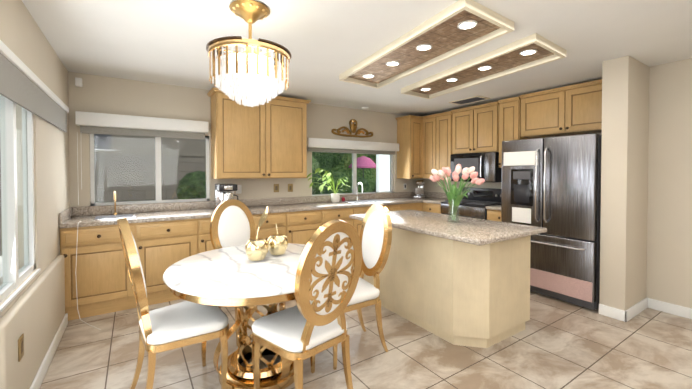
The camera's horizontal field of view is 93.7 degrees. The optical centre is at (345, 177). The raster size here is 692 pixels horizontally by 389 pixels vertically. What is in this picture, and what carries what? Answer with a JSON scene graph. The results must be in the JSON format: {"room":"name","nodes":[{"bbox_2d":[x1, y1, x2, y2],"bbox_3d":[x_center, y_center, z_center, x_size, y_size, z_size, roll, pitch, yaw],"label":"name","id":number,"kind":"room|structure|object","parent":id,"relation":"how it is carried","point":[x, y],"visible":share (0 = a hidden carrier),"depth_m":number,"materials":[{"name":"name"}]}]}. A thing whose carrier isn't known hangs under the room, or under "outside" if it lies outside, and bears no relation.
{"room":"kitchen","nodes":[
{"label":"kitchen","id":0,"kind":"room"},
{"bbox_2d":[0,255,64,388],"bbox_3d":[-2.122,1.024,2.242,0.055,0.640,1.635,-1,1,-33],"label":"wall ledge","id":1,"kind":"object","parent":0,"point":[34,314],"visible":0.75,"depth_m":2.00,"materials":[{"name":"paint"}]},
{"bbox_2d":[18,334,23,361],"bbox_3d":[-1.781,0.931,1.780,0.009,0.120,0.080,-1,1,-33],"label":"electrical outlet","id":2,"kind":"object","parent":1,"relation":"attached to","point":[20,347],"visible":0.96,"depth_m":1.77,"materials":[{"name":"brown metal"}]},
{"bbox_2d":[0,0,69,317],"bbox_3d":[-0.933,0.151,0.242,0.150,2.450,7.600,-1,1,-33],"label":"wall","id":3,"kind":"structure","parent":0,"point":[23,39],"depth_m":2.42,"materials":[{"name":"paint"}]},
{"bbox_2d":[0,95,40,312],"bbox_3d":[-1.958,0.009,1.900,0.077,1.320,0.900,-1,1,-33],"label":"window","id":4,"kind":"structure","parent":3,"relation":"in","point":[14,277],"depth_m":1.89,"materials":[{"name":"clear glass"}]},
{"bbox_2d":[0,40,68,131],"bbox_3d":[-1.662,-0.547,1.529,0.048,0.255,4.070,-1,1,-33],"label":"valance","id":5,"kind":"object","parent":3,"relation":"attached to","point":[23,85],"visible":1,"depth_m":2.02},
{"bbox_2d":[29,313,67,388],"bbox_3d":[-2.092,1.293,2.266,0.016,0.100,1.635,-1,1,-33],"label":"baseboard","id":6,"kind":"structure","parent":3,"relation":"attached to","point":[42,371],"depth_m":2.31,"materials":[{"name":"white wood"}]},
{"bbox_2d":[59,207,70,222],"bbox_3d":[-2.759,0.368,3.197,0.020,0.100,0.615,-1,1,-33],"label":"backsplash","id":7,"kind":"structure","parent":3,"relation":"attached to","point":[64,215],"depth_m":3.07,"materials":[{"name":"grey stone"}]},
{"bbox_2d":[68,72,421,206],"bbox_3d":[-0.774,0.074,4.976,5.600,2.450,0.150,-1,1,-33],"label":"wall","id":8,"kind":"structure","parent":0,"point":[104,94],"depth_m":4.05,"materials":[{"name":"paint"}]},
{"bbox_2d":[75,77,82,86],"bbox_3d":[-2.863,-1.021,3.475,0.060,0.090,0.044,-1,1,-33],"label":"sensor","id":9,"kind":"object","parent":8,"relation":"attached to","point":[78,82],"visible":0.96,"depth_m":3.46,"materials":[{"name":"white plastic"}]},
{"bbox_2d":[75,111,208,139],"bbox_3d":[-2.312,-0.592,3.791,1.300,0.220,0.128,-1,1,-33],"label":"valance","id":10,"kind":"object","parent":8,"relation":"attached to","point":[104,123],"visible":1,"depth_m":3.71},
{"bbox_2d":[77,132,81,204],"bbox_3d":[-2.790,-0.093,3.397,0.035,0.765,0.007,-1,1,-29],"label":"blind cord","id":11,"kind":"object","parent":10,"relation":"hanging from","point":[77,167],"visible":1,"depth_m":3.39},
{"bbox_2d":[90,134,209,205],"bbox_3d":[-2.331,-0.104,3.955,1.240,0.880,0.150,-1,1,-33],"label":"window","id":12,"kind":"structure","parent":8,"relation":"in","point":[157,160],"depth_m":3.95,"materials":[{"name":"clear glass"}]},
{"bbox_2d":[236,185,241,193],"bbox_3d":[-1.466,0.158,4.428,0.080,0.120,0.009,-1,1,-33],"label":"electrical outlet","id":13,"kind":"object","parent":8,"relation":"attached to","point":[239,189],"visible":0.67,"depth_m":4.43,"materials":[{"name":"beige plastic"}]},
{"bbox_2d":[71,192,415,214],"bbox_3d":[-0.726,0.341,4.906,5.294,0.100,0.021,-1,1,-33],"label":"backsplash","id":14,"kind":"structure","parent":8,"relation":"attached to","point":[120,209],"depth_m":4.15,"materials":[{"name":"beige stone"}]},
{"bbox_2d":[211,88,306,178],"bbox_3d":[-1.154,-0.533,4.414,1.220,1.082,0.351,-1,1,-33],"label":"upper cabinet","id":15,"kind":"object","parent":8,"relation":"attached to","point":[267,140],"depth_m":4.22,"materials":[{"name":"brown wood"}]},
{"bbox_2d":[274,184,278,191],"bbox_3d":[-1.014,0.154,4.724,0.080,0.120,0.009,-1,1,-33],"label":"electrical outlet","id":16,"kind":"object","parent":8,"relation":"attached to","point":[276,187],"visible":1,"depth_m":4.72,"materials":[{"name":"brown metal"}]},
{"bbox_2d":[288,184,292,191],"bbox_3d":[-0.830,0.152,4.844,0.080,0.120,0.009,-1,1,-33],"label":"electrical outlet","id":17,"kind":"object","parent":8,"relation":"attached to","point":[290,187],"visible":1,"depth_m":4.84,"materials":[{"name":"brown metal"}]},
{"bbox_2d":[312,152,392,195],"bbox_3d":[0.146,-0.065,5.576,1.720,0.770,0.150,-1,1,-33],"label":"window","id":18,"kind":"structure","parent":8,"relation":"in","point":[354,173],"depth_m":5.57,"materials":[{"name":"clear glass"}]},
{"bbox_2d":[332,119,372,137],"bbox_3d":[0.126,-0.832,5.431,0.841,0.303,0.029,-1,1,-33],"label":"scroll","id":19,"kind":"object","parent":8,"relation":"attached to","point":[353,127],"visible":0.96,"depth_m":5.41,"materials":[{"name":"gold metal"}]},
{"bbox_2d":[307,138,398,154],"bbox_3d":[0.167,-0.508,5.414,1.825,0.200,0.128,-1,1,-33],"label":"valance","id":20,"kind":"object","parent":8,"relation":"attached to","point":[333,145],"visible":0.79,"depth_m":5.31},
{"bbox_2d":[396,115,422,178],"bbox_3d":[1.186,-0.534,5.913,0.317,1.096,0.404,-1,1,-33],"label":"upper cabinet","id":21,"kind":"object","parent":8,"relation":"attached to","point":[409,128],"depth_m":5.81,"materials":[{"name":"brown wood"}]},
{"bbox_2d":[22,0,691,116],"bbox_3d":[1.347,-1.148,1.713,5.600,0.100,7.900,-1,1,-33],"label":"ceiling","id":22,"kind":"structure","parent":0,"point":[326,43],"depth_m":2.57,"materials":[{"name":"paint"}]},
{"bbox_2d":[206,0,290,106],"bbox_3d":[-0.627,-0.783,2.124,0.532,0.642,0.532,-1,1,-33],"label":"chandelier","id":23,"kind":"object","parent":22,"relation":"hanging from","point":[249,77],"visible":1,"depth_m":2.00,"materials":[{"name":"clear glass"}]},
{"bbox_2d":[339,0,513,88],"bbox_3d":[0.554,-1.088,2.945,0.577,0.060,1.894,0,1,-27],"label":"ceiling light","id":24,"kind":"object","parent":22,"relation":"attached to","point":[457,27],"visible":1,"depth_m":2.63,"materials":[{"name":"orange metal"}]},
{"bbox_2d":[449,96,489,104],"bbox_3d":[1.821,-1.141,4.807,0.300,0.012,0.500,-1,1,-33],"label":"ceiling vent","id":25,"kind":"object","parent":22,"relation":"in","point":[469,100],"visible":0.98,"depth_m":4.78,"materials":[{"name":"beige metal"}]},
{"bbox_2d":[401,33,565,98],"bbox_3d":[1.302,-1.096,3.484,0.581,0.060,1.932,0,1,-26],"label":"ceiling light","id":26,"kind":"object","parent":22,"relation":"attached to","point":[531,51],"visible":1,"depth_m":3.21,"materials":[{"name":"beige metal"}]},
{"bbox_2d":[40,291,691,388],"bbox_3d":[1.336,1.401,1.807,5.800,0.100,7.900,-1,1,-33],"label":"floor","id":27,"kind":"structure","parent":0,"point":[557,344],"depth_m":2.43,"materials":[{"name":"tile"}]},
{"bbox_2d":[59,223,146,320],"bbox_3d":[-2.502,0.890,3.392,0.654,0.870,0.626,-1,1,-33],"label":"base cabinet","id":28,"kind":"object","parent":27,"relation":"on","point":[102,277],"depth_m":3.11,"materials":[{"name":"brown wood"}]},
{"bbox_2d":[75,221,100,329],"bbox_3d":[-2.348,0.873,2.955,0.206,0.917,0.432,-1,1,-33],"label":"cable","id":29,"kind":"object","parent":28,"relation":"hanging from","point":[76,280],"visible":0.98,"depth_m":2.99,"materials":[{"name":"white plastic"}]},
{"bbox_2d":[59,195,430,226],"bbox_3d":[-0.558,0.415,4.650,5.294,0.040,0.636,-1,1,-33],"label":"countertop","id":30,"kind":"structure","parent":28,"relation":"on","point":[132,216],"depth_m":3.90,"materials":[{"name":"grey stone"}]},
{"bbox_2d":[113,191,116,214],"bbox_3d":[-2.515,0.278,3.531,0.040,0.267,0.127,-1,1,-33],"label":"bar faucet","id":31,"kind":"object","parent":30,"relation":"on","point":[114,213],"visible":0.94,"depth_m":3.56,"materials":[{"name":"gold metal"}]},
{"bbox_2d":[215,183,237,208],"bbox_3d":[-1.493,0.241,4.070,0.242,0.325,0.264,-1,1,-33],"label":"coffee maker","id":32,"kind":"object","parent":30,"relation":"on","point":[224,192],"visible":0.69,"depth_m":3.98,"materials":[{"name":"silver metal"}]},
{"bbox_2d":[307,168,349,201],"bbox_3d":[-0.267,0.121,5.047,0.766,0.533,0.196,-1,1,-33],"label":"potted plant","id":33,"kind":"object","parent":30,"relation":"on","point":[335,196],"visible":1,"depth_m":5.06,"materials":[{"name":"green plant"}]},
{"bbox_2d":[356,182,362,199],"bbox_3d":[0.247,0.229,5.381,0.106,0.306,0.188,-1,1,-33],"label":"faucet","id":34,"kind":"object","parent":30,"relation":"on","point":[357,198],"visible":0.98,"depth_m":5.41,"materials":[{"name":"silver metal"}]},
{"bbox_2d":[413,180,426,197],"bbox_3d":[1.372,0.205,5.987,0.309,0.335,0.231,-1,1,-33],"label":"stand mixer","id":35,"kind":"object","parent":30,"relation":"on","point":[419,191],"visible":1,"depth_m":5.90,"materials":[{"name":"silver metal"}]},
{"bbox_2d":[117,217,228,388],"bbox_3d":[-1.061,0.786,1.991,0.550,1.132,0.499,-1,1,-39],"label":"chair","id":36,"kind":"object","parent":27,"relation":"on","point":[176,325],"visible":1,"depth_m":1.87,"materials":[{"name":"gold metal"}]},
{"bbox_2d":[147,215,206,304],"bbox_3d":[-2.047,0.885,3.689,0.728,0.870,0.626,-1,1,-33],"label":"base cabinet","id":37,"kind":"object","parent":27,"relation":"on","point":[166,235],"depth_m":3.43,"materials":[{"name":"brown wood"}]},
{"bbox_2d":[207,215,213,250],"bbox_3d":[-1.618,0.881,3.970,0.594,0.870,0.626,-1,1,-33],"label":"base cabinet","id":38,"kind":"object","parent":27,"relation":"on","point":[209,245],"depth_m":3.65,"materials":[{"name":"brown wood"}]},
{"bbox_2d":[163,243,305,388],"bbox_3d":[-0.586,0.963,2.263,1.202,0.760,1.202,-1,1,-33],"label":"dining table","id":39,"kind":"object","parent":27,"relation":"on","point":[233,276],"visible":0.62,"depth_m":2.05,"materials":[{"name":"white stone"}]},
{"bbox_2d":[245,206,267,260],"bbox_3d":[-0.621,0.395,2.284,0.174,0.374,0.160,-1,1,-33],"label":"apple","id":40,"kind":"object","parent":39,"relation":"on","point":[256,248],"visible":1,"depth_m":2.23,"materials":[{"name":"gold metal"}]},
{"bbox_2d":[267,224,287,255],"bbox_3d":[-0.515,0.462,2.439,0.160,0.235,0.160,-1,1,-33],"label":"apple","id":41,"kind":"object","parent":39,"relation":"on","point":[277,244],"visible":0.98,"depth_m":2.38,"materials":[{"name":"gold metal"}]},
{"bbox_2d":[210,199,282,345],"bbox_3d":[-0.892,0.772,2.887,0.550,1.132,0.499,1,1,42],"label":"chair","id":42,"kind":"object","parent":27,"relation":"on","point":[232,222],"visible":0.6,"depth_m":2.98,"materials":[{"name":"gold metal"}]},
{"bbox_2d":[252,211,294,243],"bbox_3d":[-1.152,0.876,4.275,0.668,0.870,0.626,-1,1,-33],"label":"base cabinet","id":43,"kind":"object","parent":27,"relation":"on","point":[285,220],"depth_m":4.09,"materials":[{"name":"brown wood"}]},
{"bbox_2d":[252,220,361,388],"bbox_3d":[-0.223,0.787,1.913,0.499,1.132,0.550,-1,1,-43],"label":"chair","id":44,"kind":"object","parent":27,"relation":"on","point":[312,323],"visible":1,"depth_m":1.76,"materials":[{"name":"gold metal"}]},
{"bbox_2d":[295,207,326,243],"bbox_3d":[-0.686,0.871,4.580,0.594,0.870,0.626,-1,1,-33],"label":"base cabinet","id":45,"kind":"object","parent":27,"relation":"on","point":[307,223],"depth_m":4.32,"materials":[{"name":"brown wood"}]},
{"bbox_2d":[327,207,358,233],"bbox_3d":[-0.282,0.867,4.844,0.668,0.870,0.626,-1,1,-33],"label":"base cabinet","id":46,"kind":"object","parent":27,"relation":"on","point":[333,213],"depth_m":4.64,"materials":[{"name":"brown wood"}]},
{"bbox_2d":[333,203,391,369],"bbox_3d":[0.045,0.777,2.559,0.550,1.132,0.499,0,1,-25],"label":"chair","id":47,"kind":"object","parent":27,"relation":"on","point":[376,234],"visible":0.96,"depth_m":2.51,"materials":[{"name":"gold metal"}]},
{"bbox_2d":[359,203,394,236],"bbox_3d":[0.290,0.861,5.218,0.994,0.870,0.626,-1,1,-33],"label":"base cabinet","id":48,"kind":"object","parent":27,"relation":"on","point":[390,206],"depth_m":4.86,"materials":[{"name":"brown wood"}]},
{"bbox_2d":[395,203,426,211],"bbox_3d":[0.914,0.855,5.597,0.614,0.870,0.675,-1,1,-33],"label":"base cabinet","id":49,"kind":"object","parent":27,"relation":"on","point":[398,206],"depth_m":5.39,"materials":[{"name":"brown wood"}]},
{"bbox_2d":[423,199,447,202],"bbox_3d":[1.665,0.401,5.508,0.635,0.040,0.392,-1,1,-33],"label":"countertop","id":50,"kind":"structure","parent":49,"relation":"on","point":[424,200],"depth_m":5.42,"materials":[{"name":"beige stone"}]},
{"bbox_2d":[427,203,440,213],"bbox_3d":[1.664,0.856,5.526,0.625,0.870,0.412,-1,1,-33],"label":"base cabinet","id":51,"kind":"object","parent":27,"relation":"on","point":[431,207],"depth_m":5.29,"materials":[{"name":"brown wood"}]},
{"bbox_2d":[363,226,530,347],"bbox_3d":[0.895,0.893,3.213,0.790,0.870,1.410,-1,1,-33],"label":"kitchen island","id":52,"kind":"object","parent":27,"relation":"on","point":[463,281],"depth_m":2.67,"materials":[{"name":"beige wood"}]},
{"bbox_2d":[349,210,546,245],"bbox_3d":[0.872,0.439,3.178,0.940,0.040,1.630,-1,1,-33],"label":"island countertop","id":53,"kind":"structure","parent":52,"relation":"on","point":[471,231],"depth_m":2.76,"materials":[{"name":"grey stone"}]},
{"bbox_2d":[430,164,484,222],"bbox_3d":[1.005,0.143,3.072,0.496,0.552,0.507,-1,1,-33],"label":"tulip vase","id":54,"kind":"object","parent":53,"relation":"on","point":[454,195],"visible":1,"depth_m":3.02,"materials":[{"name":"clear glass"}]},
{"bbox_2d":[441,187,501,219],"bbox_3d":[1.953,0.719,4.995,0.686,1.100,0.780,-1,1,-33],"label":"range","id":55,"kind":"object","parent":27,"relation":"on","point":[473,205],"visible":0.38,"depth_m":4.93,"materials":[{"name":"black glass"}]},
{"bbox_2d":[486,207,500,221],"bbox_3d":[2.325,0.872,4.515,0.625,0.870,0.425,-1,1,-33],"label":"base cabinet","id":56,"kind":"object","parent":27,"relation":"on","point":[493,215],"depth_m":4.42,"materials":[{"name":"brown wood"}]},
{"bbox_2d":[495,205,500,210],"bbox_3d":[2.321,0.417,4.505,0.635,0.040,0.425,-1,1,-33],"label":"countertop","id":57,"kind":"structure","parent":56,"relation":"on","point":[497,207],"depth_m":4.38,"materials":[{"name":"beige stone"}]},
{"bbox_2d":[501,133,601,309],"bbox_3d":[2.530,0.428,3.802,1.021,1.740,0.960,-1,1,-33],"label":"refrigerator","id":58,"kind":"object","parent":27,"relation":"on","point":[552,185],"visible":0.77,"depth_m":3.41,"materials":[{"name":"silver metal"}]},
{"bbox_2d":[422,133,601,193],"bbox_3d":[2.432,0.073,5.053,0.150,2.450,3.230,-1,1,-33],"label":"wall","id":59,"kind":"structure","parent":0,"point":[430,185],"depth_m":5.82,"materials":[{"name":"paint"}]},
{"bbox_2d":[425,191,446,198],"bbox_3d":[2.091,0.332,5.418,0.020,0.100,2.207,-1,1,-33],"label":"backsplash","id":60,"kind":"structure","parent":59,"relation":"attached to","point":[434,195],"depth_m":6.01,"materials":[{"name":"beige stone"}]},
{"bbox_2d":[423,111,450,178],"bbox_3d":[1.677,-0.537,5.688,0.402,1.109,0.655,-1,1,-33],"label":"upper cabinet","id":61,"kind":"object","parent":59,"relation":"attached to","point":[428,144],"depth_m":5.59,"materials":[{"name":"brown wood"}]},
{"bbox_2d":[451,103,498,153],"bbox_3d":[2.102,-0.730,5.081,0.351,0.697,0.800,-1,1,-33],"label":"upper cabinet","id":62,"kind":"object","parent":59,"relation":"attached to","point":[473,129],"depth_m":4.95,"materials":[{"name":"brown wood"}]},
{"bbox_2d":[450,152,501,181],"bbox_3d":[2.057,-0.157,5.061,0.424,0.440,0.780,-1,1,-33],"label":"microwave","id":63,"kind":"object","parent":62,"relation":"attached to","point":[486,166],"visible":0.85,"depth_m":4.81,"materials":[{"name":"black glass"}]},
{"bbox_2d":[495,97,521,166],"bbox_3d":[2.408,-0.613,4.614,0.351,0.937,0.300,-1,1,-33],"label":"upper cabinet","id":64,"kind":"object","parent":59,"relation":"attached to","point":[508,108],"depth_m":4.52,"materials":[{"name":"brown wood"}]},
{"bbox_2d":[519,79,601,138],"bbox_3d":[2.795,-0.814,4.019,0.351,0.536,1.095,-1,1,-33],"label":"upper cabinet","id":65,"kind":"object","parent":59,"relation":"attached to","point":[576,110],"depth_m":3.95,"materials":[{"name":"brown wood"}]},
{"bbox_2d":[599,55,649,310],"bbox_3d":[2.981,0.101,3.364,1.080,2.450,0.200,-1,1,-33],"label":"wall pillar","id":66,"kind":"structure","parent":0,"point":[624,176],"depth_m":3.08,"materials":[{"name":"paint"}]},
{"bbox_2d":[623,297,648,321],"bbox_3d":[2.813,1.279,3.141,0.566,0.100,0.020,-1,1,-33],"label":"baseboard","id":67,"kind":"structure","parent":66,"relation":"attached to","point":[627,315],"depth_m":3.11,"materials":[{"name":"white wood"}]},
{"bbox_2d":[646,58,691,307],"bbox_3d":[4.282,0.129,1.603,0.150,2.450,4.170,-1,1,-33],"label":"wall","id":68,"kind":"structure","parent":0,"point":[669,247],"depth_m":3.17,"materials":[{"name":"paint"}]},
{"bbox_2d":[649,298,691,318],"bbox_3d":[4.212,1.305,1.577,0.016,0.100,4.170,-1,1,-33],"label":"baseboard","id":69,"kind":"structure","parent":68,"relation":"attached to","point":[674,309],"depth_m":3.16,"materials":[{"name":"white wood"}]},
{"label":"outside","id":70,"kind":"structure","parent":0,"visible":0},
{"bbox_2d":[0,134,389,277],"bbox_3d":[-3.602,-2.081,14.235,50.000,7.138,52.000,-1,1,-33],"label":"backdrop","id":71,"kind":"structure","parent":70,"point":[167,192],"depth_m":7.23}
]}

